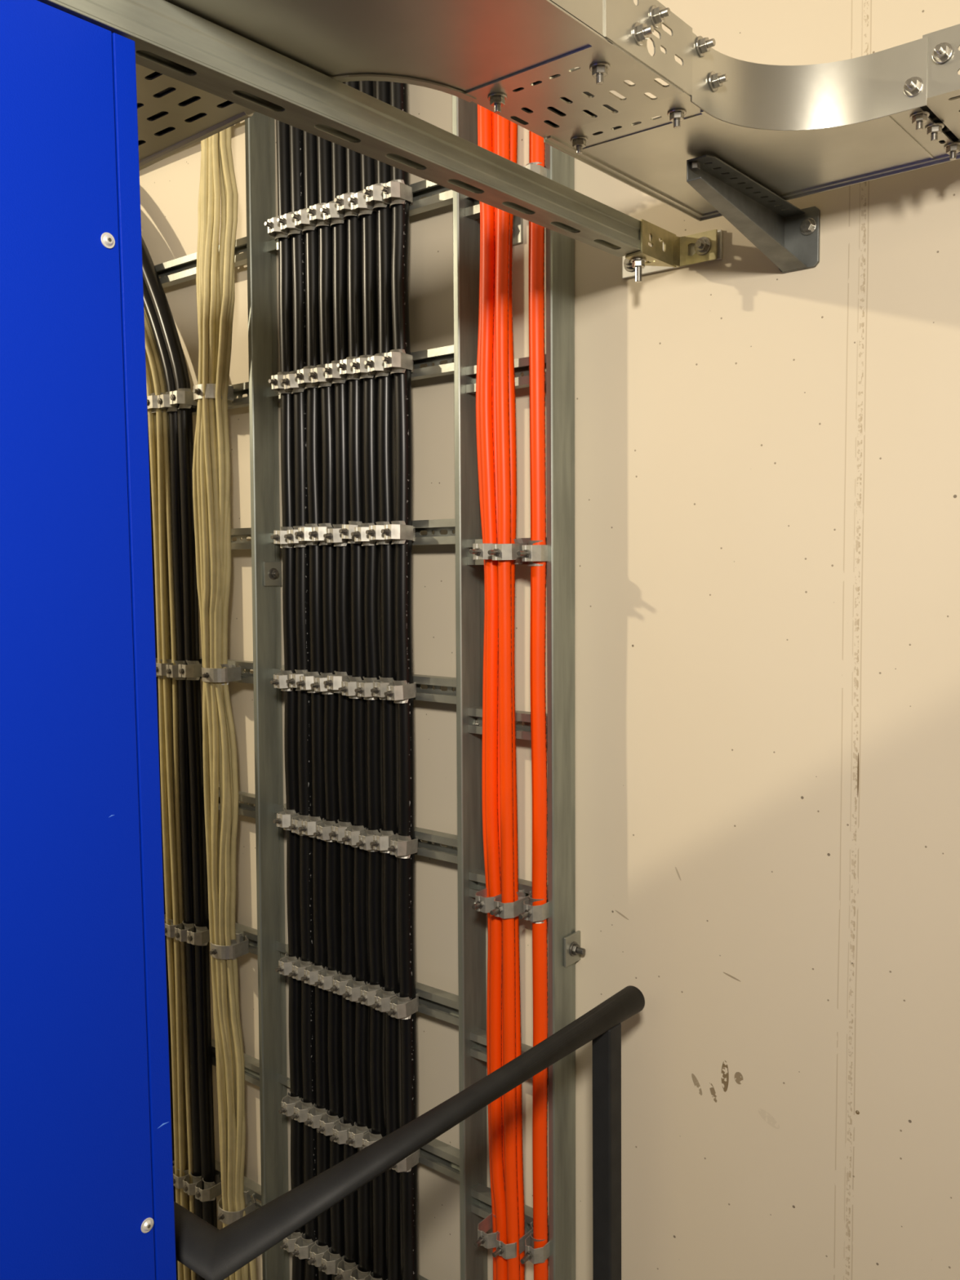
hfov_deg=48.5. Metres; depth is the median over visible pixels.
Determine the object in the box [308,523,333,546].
clamp
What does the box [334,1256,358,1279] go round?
clamp
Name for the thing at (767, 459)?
wall
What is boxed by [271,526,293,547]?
clamp
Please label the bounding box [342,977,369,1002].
clamp
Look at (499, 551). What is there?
clamp
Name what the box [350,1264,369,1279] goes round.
clamp
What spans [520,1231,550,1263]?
clamp
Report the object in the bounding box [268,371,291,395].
clamp
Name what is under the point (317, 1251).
clamp
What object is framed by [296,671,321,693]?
clamp
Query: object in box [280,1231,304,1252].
clamp
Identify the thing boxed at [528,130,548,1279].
cable
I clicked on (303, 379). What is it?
clamp
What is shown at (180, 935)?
clamp
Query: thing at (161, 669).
clamp
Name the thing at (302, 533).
clamp
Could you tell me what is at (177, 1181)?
clamp
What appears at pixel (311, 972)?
clamp
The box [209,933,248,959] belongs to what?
clamp
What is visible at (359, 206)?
clamp
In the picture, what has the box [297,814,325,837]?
clamp
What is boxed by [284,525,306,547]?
clamp
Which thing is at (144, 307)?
cable
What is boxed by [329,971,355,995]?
clamp
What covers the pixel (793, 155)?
tray
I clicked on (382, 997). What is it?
clamp
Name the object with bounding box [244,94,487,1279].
ladder
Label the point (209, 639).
cable
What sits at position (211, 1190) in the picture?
clamp
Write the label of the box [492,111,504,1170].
cable
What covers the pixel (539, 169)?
clamp
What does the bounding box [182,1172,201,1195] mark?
clamp
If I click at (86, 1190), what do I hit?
tall cabinet
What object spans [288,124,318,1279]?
power cable
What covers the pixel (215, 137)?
cable
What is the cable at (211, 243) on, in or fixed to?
on the floor
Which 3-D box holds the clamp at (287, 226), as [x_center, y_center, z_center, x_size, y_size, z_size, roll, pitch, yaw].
[-0.366,-0.812,2.084,0.040,0.043,0.075,3,5,39]
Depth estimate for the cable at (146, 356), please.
2.42 m
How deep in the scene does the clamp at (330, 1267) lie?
2.19 m
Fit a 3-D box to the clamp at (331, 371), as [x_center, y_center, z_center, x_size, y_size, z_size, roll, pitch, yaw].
[-0.272,-0.511,2.034,0.039,0.043,0.075,2,5,36]
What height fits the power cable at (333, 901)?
3.238 m
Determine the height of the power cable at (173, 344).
2.806 m
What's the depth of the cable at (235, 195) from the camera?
2.29 m
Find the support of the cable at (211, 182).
on the floor
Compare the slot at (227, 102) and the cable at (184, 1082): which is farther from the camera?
the cable at (184, 1082)
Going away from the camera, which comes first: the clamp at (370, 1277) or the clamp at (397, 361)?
the clamp at (397, 361)
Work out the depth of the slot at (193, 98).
1.17 m
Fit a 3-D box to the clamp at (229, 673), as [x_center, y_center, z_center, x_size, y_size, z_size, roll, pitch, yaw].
[-0.562,0.073,2.308,0.074,0.045,0.098,3,5,37]
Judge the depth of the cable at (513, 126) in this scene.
1.81 m
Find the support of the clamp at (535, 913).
attached to the ladder at (564, 949)
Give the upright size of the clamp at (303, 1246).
0.042 m
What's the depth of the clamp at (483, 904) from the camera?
1.83 m
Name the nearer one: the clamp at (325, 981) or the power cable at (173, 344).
the clamp at (325, 981)
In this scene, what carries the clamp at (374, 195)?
attached to the ladder at (468, 1165)
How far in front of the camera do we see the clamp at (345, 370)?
1.99 m
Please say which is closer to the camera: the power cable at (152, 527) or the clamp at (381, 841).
the clamp at (381, 841)
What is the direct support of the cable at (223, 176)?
on the floor
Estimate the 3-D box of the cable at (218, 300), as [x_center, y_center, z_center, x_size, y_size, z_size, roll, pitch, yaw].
[-0.546,-0.018,2.268,0.092,3.188,0.021,3,5,39]
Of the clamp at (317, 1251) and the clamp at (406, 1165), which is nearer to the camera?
the clamp at (406, 1165)
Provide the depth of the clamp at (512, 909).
1.81 m
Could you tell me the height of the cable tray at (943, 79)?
0.069 m
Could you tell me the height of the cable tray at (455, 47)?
0.073 m
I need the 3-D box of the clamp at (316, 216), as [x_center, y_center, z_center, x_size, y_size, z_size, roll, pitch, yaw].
[-0.302,-0.810,2.035,0.039,0.043,0.076,2,5,36]
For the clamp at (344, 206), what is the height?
0.043 m
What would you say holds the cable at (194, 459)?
on the floor
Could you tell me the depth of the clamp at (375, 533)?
1.96 m
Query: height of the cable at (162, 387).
2.741 m
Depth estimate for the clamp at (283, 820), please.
2.19 m
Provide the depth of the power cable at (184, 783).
2.42 m
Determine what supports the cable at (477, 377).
on the floor
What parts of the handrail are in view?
post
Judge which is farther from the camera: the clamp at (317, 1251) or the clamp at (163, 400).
the clamp at (163, 400)
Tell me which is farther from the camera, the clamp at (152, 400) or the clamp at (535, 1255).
the clamp at (152, 400)
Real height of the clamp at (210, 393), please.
0.045 m
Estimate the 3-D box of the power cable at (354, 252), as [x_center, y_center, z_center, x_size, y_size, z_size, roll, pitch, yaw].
[-0.234,-0.031,2.060,0.071,3.239,0.034,3,5,39]
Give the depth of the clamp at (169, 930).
2.46 m
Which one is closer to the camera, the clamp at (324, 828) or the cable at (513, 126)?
the cable at (513, 126)
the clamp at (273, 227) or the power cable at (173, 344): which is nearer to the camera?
the clamp at (273, 227)
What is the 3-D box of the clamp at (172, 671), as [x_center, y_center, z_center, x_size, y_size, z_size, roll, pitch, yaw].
[-0.676,0.067,2.415,0.045,0.043,0.075,3,7,41]
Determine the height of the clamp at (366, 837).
0.043 m
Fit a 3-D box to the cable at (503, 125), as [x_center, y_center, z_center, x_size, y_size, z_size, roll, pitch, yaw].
[0.045,-0.014,1.787,0.033,3.238,0.022,3,5,39]
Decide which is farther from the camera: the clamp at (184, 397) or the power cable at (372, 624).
the clamp at (184, 397)
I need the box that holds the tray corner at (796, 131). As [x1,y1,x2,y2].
[543,32,959,221]
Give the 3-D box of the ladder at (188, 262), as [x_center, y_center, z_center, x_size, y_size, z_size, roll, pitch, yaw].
[-0.796,-0.062,2.568,0.875,3.238,0.072,3,5,39]
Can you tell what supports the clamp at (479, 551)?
attached to the ladder at (564, 949)
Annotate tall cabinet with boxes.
[0,0,176,1279]
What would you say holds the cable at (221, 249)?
on the floor
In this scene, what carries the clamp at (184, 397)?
attached to the ladder at (188, 262)
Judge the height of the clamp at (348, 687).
0.043 m
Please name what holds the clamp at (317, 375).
attached to the ladder at (468, 1165)
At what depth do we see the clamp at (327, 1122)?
2.17 m
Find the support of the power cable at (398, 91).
on the floor
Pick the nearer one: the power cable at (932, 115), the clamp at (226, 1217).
the power cable at (932, 115)
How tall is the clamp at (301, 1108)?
0.042 m
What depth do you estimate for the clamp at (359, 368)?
1.96 m
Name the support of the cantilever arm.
attached to the wall
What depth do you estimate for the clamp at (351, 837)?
2.06 m
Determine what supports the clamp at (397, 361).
attached to the ladder at (468, 1165)
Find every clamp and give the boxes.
[146,392,168,413]
[155,659,173,678]
[156,391,177,413]
[164,919,184,937]
[165,660,185,679]
[169,388,197,409]
[173,1166,189,1188]
[174,920,194,942]
[177,660,202,679]
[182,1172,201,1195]
[186,924,209,946]
[192,383,233,402]
[195,1174,222,1201]
[200,663,241,684]
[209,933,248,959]
[217,1191,255,1224]
[264,215,288,241]
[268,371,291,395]
[270,669,293,691]
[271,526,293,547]
[273,808,299,830]
[275,953,298,977]
[276,211,301,238]
[278,1092,302,1116]
[280,370,305,394]
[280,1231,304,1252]
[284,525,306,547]
[286,669,307,690]
[288,813,310,835]
[288,957,311,981]
[290,1097,313,1122]
[291,208,318,234]
[291,1232,318,1259]
[293,365,317,390]
[294,523,318,546]
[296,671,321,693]
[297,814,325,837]
[300,962,327,986]
[304,1103,329,1128]
[306,203,329,229]
[307,364,332,388]
[307,1240,331,1266]
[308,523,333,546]
[310,672,334,694]
[313,817,335,841]
[315,966,338,991]
[316,1110,342,1135]
[318,1247,344,1274]
[320,200,346,227]
[322,360,346,384]
[323,524,348,546]
[323,671,351,693]
[328,819,351,843]
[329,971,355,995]
[329,1118,352,1144]
[333,192,357,219]
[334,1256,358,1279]
[336,356,359,381]
[337,675,362,698]
[338,520,362,543]
[342,823,368,847]
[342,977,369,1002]
[346,1121,371,1147]
[347,190,376,217]
[350,355,373,380]
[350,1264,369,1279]
[351,523,375,546]
[354,676,377,699]
[355,827,378,851]
[358,982,384,1006]
[359,1128,386,1150]
[362,182,387,211]
[364,352,391,378]
[364,1271,387,1279]
[365,521,390,545]
[369,828,398,853]
[370,675,393,700]
[371,986,399,1013]
[380,179,413,208]
[381,349,413,375]
[381,520,414,544]
[384,680,416,703]
[387,833,417,858]
[387,993,418,1019]
[389,1148,420,1172]
[469,543,492,559]
[471,888,501,912]
[474,1212,498,1248]
[487,538,528,564]
[489,889,532,919]
[492,1222,533,1259]
[516,540,548,565]
[518,895,549,923]
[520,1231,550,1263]
[522,162,546,177]
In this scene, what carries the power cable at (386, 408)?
on the floor
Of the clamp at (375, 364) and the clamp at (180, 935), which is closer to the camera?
the clamp at (375, 364)
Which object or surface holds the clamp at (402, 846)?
attached to the ladder at (468, 1165)
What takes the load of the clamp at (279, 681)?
attached to the ladder at (468, 1165)
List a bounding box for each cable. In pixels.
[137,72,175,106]
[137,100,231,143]
[141,235,217,1279]
[142,277,204,1279]
[143,306,190,1159]
[143,311,196,1279]
[144,328,189,1279]
[145,71,157,77]
[145,349,183,1270]
[145,359,183,1279]
[146,351,190,1279]
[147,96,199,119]
[147,420,177,1279]
[162,433,191,1279]
[192,399,223,1227]
[195,140,201,325]
[196,140,229,1279]
[200,137,235,1279]
[202,135,240,1279]
[206,243,219,842]
[207,234,222,894]
[208,132,243,1279]
[208,639,218,891]
[214,132,248,1279]
[215,128,248,1279]
[217,140,235,1112]
[221,126,256,1279]
[222,249,256,1276]
[275,120,305,1279]
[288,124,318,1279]
[302,130,331,1279]
[316,136,344,1279]
[331,82,358,1264]
[344,80,373,1273]
[359,80,387,1279]
[375,80,402,1279]
[390,81,418,1279]
[475,104,496,1279]
[478,104,507,1279]
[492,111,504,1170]
[494,114,519,1279]
[508,120,524,1279]
[515,82,950,133]
[521,107,959,142]
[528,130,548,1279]
[534,74,959,128]
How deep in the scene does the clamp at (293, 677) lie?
2.14 m
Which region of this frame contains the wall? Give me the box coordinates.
[139,0,959,1279]
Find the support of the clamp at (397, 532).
attached to the ladder at (468, 1165)
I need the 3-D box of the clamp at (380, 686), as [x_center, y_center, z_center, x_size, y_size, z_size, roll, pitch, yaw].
[-0.178,0.090,2.009,0.040,0.044,0.076,3,5,36]
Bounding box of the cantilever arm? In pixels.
[686,155,820,272]
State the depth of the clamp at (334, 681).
2.06 m
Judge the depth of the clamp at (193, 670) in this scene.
2.36 m
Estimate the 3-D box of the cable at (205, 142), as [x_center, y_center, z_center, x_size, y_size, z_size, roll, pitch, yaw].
[-0.562,-0.018,2.266,0.092,3.188,0.022,3,5,39]
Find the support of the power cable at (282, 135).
on the floor
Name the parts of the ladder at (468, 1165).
rail, fixing plate, rail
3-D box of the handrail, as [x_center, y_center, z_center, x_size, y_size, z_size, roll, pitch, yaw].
[-0.518,1.077,1.797,1.409,1.079,0.807,3,5,39]
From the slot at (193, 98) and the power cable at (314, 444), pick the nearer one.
the slot at (193, 98)
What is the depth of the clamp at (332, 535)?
2.04 m
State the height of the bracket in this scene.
0.082 m
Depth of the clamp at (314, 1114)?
2.19 m
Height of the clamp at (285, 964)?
0.043 m
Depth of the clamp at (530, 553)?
1.75 m
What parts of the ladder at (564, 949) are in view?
fixing plate, rail, fixing plate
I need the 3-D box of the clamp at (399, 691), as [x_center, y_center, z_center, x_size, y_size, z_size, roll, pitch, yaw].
[-0.149,0.096,1.983,0.039,0.043,0.076,3,5,39]
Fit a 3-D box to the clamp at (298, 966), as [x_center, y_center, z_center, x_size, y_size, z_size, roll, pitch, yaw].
[-0.365,0.684,2.212,0.039,0.043,0.075,3,6,40]
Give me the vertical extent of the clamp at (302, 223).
0.043 m
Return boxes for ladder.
[154,236,261,1209]
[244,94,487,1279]
[464,67,585,1279]
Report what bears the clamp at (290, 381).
attached to the ladder at (468, 1165)
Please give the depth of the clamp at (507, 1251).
1.85 m
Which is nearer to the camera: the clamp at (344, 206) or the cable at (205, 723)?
the clamp at (344, 206)
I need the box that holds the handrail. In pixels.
[173,985,644,1279]
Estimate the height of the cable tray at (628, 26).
0.088 m
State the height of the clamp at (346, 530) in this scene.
0.043 m
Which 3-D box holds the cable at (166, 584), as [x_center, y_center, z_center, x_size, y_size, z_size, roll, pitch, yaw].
[-1.000,0.191,2.684,0.758,2.721,0.012,3,5,39]
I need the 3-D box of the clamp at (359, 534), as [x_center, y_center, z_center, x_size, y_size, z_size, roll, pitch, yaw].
[-0.213,-0.199,2.012,0.038,0.042,0.075,2,4,42]
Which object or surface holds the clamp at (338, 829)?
attached to the ladder at (468, 1165)
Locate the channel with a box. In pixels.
[36,0,640,257]
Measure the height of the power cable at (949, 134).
0.028 m
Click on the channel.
(171, 41)
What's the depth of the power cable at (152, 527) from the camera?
2.50 m
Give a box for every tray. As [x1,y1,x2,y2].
[135,63,255,170]
[164,0,613,102]
[465,0,692,137]
[551,91,953,213]
[922,23,959,140]
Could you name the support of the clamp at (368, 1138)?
attached to the ladder at (468, 1165)
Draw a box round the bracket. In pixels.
[622,218,722,283]
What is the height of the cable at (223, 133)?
3.188 m
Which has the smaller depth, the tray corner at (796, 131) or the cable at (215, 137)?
the tray corner at (796, 131)
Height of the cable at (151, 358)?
2.732 m
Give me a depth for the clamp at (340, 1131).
2.14 m
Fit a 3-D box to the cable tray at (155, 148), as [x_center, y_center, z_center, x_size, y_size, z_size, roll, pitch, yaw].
[-0.488,-0.618,1.236,0.555,0.079,0.259,3,5,39]
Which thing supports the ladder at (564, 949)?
on the floor
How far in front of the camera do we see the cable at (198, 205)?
2.24 m
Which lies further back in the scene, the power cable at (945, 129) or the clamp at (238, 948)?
the clamp at (238, 948)
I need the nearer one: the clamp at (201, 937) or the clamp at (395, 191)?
the clamp at (395, 191)
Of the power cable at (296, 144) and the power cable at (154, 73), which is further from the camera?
the power cable at (296, 144)
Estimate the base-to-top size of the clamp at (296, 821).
0.043 m
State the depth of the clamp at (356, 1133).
2.11 m
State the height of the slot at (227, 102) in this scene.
0.033 m
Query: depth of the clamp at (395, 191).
1.90 m
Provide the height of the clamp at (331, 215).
0.044 m
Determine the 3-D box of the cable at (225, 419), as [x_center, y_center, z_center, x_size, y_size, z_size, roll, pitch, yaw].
[-0.524,-0.018,2.272,0.092,3.188,0.022,3,5,39]
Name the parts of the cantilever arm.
wall plate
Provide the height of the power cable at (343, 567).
3.239 m
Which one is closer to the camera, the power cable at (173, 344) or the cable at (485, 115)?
the cable at (485, 115)
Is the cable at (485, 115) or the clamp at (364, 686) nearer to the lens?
the cable at (485, 115)
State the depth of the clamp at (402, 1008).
2.02 m
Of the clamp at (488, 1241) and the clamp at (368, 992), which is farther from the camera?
the clamp at (368, 992)
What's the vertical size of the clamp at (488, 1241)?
0.042 m
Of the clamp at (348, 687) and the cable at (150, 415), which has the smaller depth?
the clamp at (348, 687)
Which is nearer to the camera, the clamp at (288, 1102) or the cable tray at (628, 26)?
the cable tray at (628, 26)
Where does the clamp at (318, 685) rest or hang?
attached to the ladder at (468, 1165)
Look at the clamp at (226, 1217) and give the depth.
2.37 m

